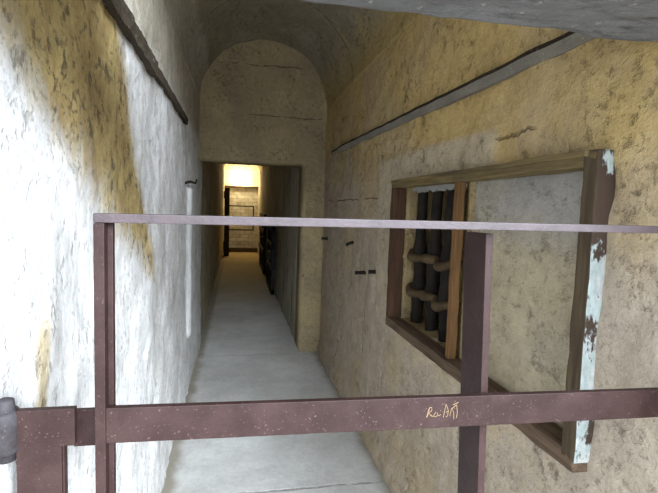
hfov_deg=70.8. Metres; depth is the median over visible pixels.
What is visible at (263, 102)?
wall
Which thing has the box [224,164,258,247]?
wall
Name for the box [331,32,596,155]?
trim
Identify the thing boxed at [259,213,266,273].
door
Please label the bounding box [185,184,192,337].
conduit
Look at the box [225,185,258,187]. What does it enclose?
beam
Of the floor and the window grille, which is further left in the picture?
the floor
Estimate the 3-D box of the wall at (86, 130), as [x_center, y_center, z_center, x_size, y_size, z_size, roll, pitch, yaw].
[-2.005,-0.406,7.293,0.417,2.470,14.500,1,5,-11]
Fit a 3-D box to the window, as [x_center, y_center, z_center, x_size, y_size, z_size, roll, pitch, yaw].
[0.811,0.093,1.919,0.774,0.950,1.582,1,5,-11]
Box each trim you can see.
[102,0,187,124]
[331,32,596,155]
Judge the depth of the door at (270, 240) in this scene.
7.55 m
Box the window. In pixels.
[386,148,615,471]
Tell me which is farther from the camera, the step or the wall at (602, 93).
the step
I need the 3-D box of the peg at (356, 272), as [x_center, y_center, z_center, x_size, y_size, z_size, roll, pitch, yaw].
[0.234,0.176,3.112,0.117,0.028,0.029,1,5,-11]
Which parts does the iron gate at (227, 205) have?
post, rail, rail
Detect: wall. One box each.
[0,0,224,492]
[199,39,326,351]
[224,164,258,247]
[257,166,298,339]
[316,15,657,492]
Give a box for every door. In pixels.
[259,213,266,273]
[266,226,274,294]
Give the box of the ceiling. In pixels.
[163,0,418,174]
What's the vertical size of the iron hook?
0.047 m
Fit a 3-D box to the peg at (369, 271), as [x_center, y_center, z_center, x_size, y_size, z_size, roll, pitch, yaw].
[0.295,0.156,2.836,0.106,0.028,0.029,1,5,-11]
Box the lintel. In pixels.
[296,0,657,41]
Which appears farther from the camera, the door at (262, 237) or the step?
the step
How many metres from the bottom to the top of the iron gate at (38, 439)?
1.337 m
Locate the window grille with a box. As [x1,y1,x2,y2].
[406,189,462,342]
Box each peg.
[355,271,365,274]
[368,270,375,273]
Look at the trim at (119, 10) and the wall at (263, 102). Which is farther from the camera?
the wall at (263, 102)
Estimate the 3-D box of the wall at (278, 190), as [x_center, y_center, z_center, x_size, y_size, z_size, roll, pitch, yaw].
[-1.150,-0.585,9.790,0.321,2.470,9.920,1,5,-11]
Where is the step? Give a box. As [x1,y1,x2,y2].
[223,248,257,252]
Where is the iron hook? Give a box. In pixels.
[185,179,197,183]
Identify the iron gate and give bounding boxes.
[0,213,657,492]
[223,188,253,255]
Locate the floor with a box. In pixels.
[161,252,389,492]
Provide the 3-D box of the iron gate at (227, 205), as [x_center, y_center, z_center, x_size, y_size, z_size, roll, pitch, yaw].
[-2.558,-0.684,13.135,0.847,1.920,0.180,1,5,-11]
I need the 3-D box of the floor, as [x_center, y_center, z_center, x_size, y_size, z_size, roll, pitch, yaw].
[-1.257,0.891,7.455,1.390,0.209,14.500,1,5,-11]

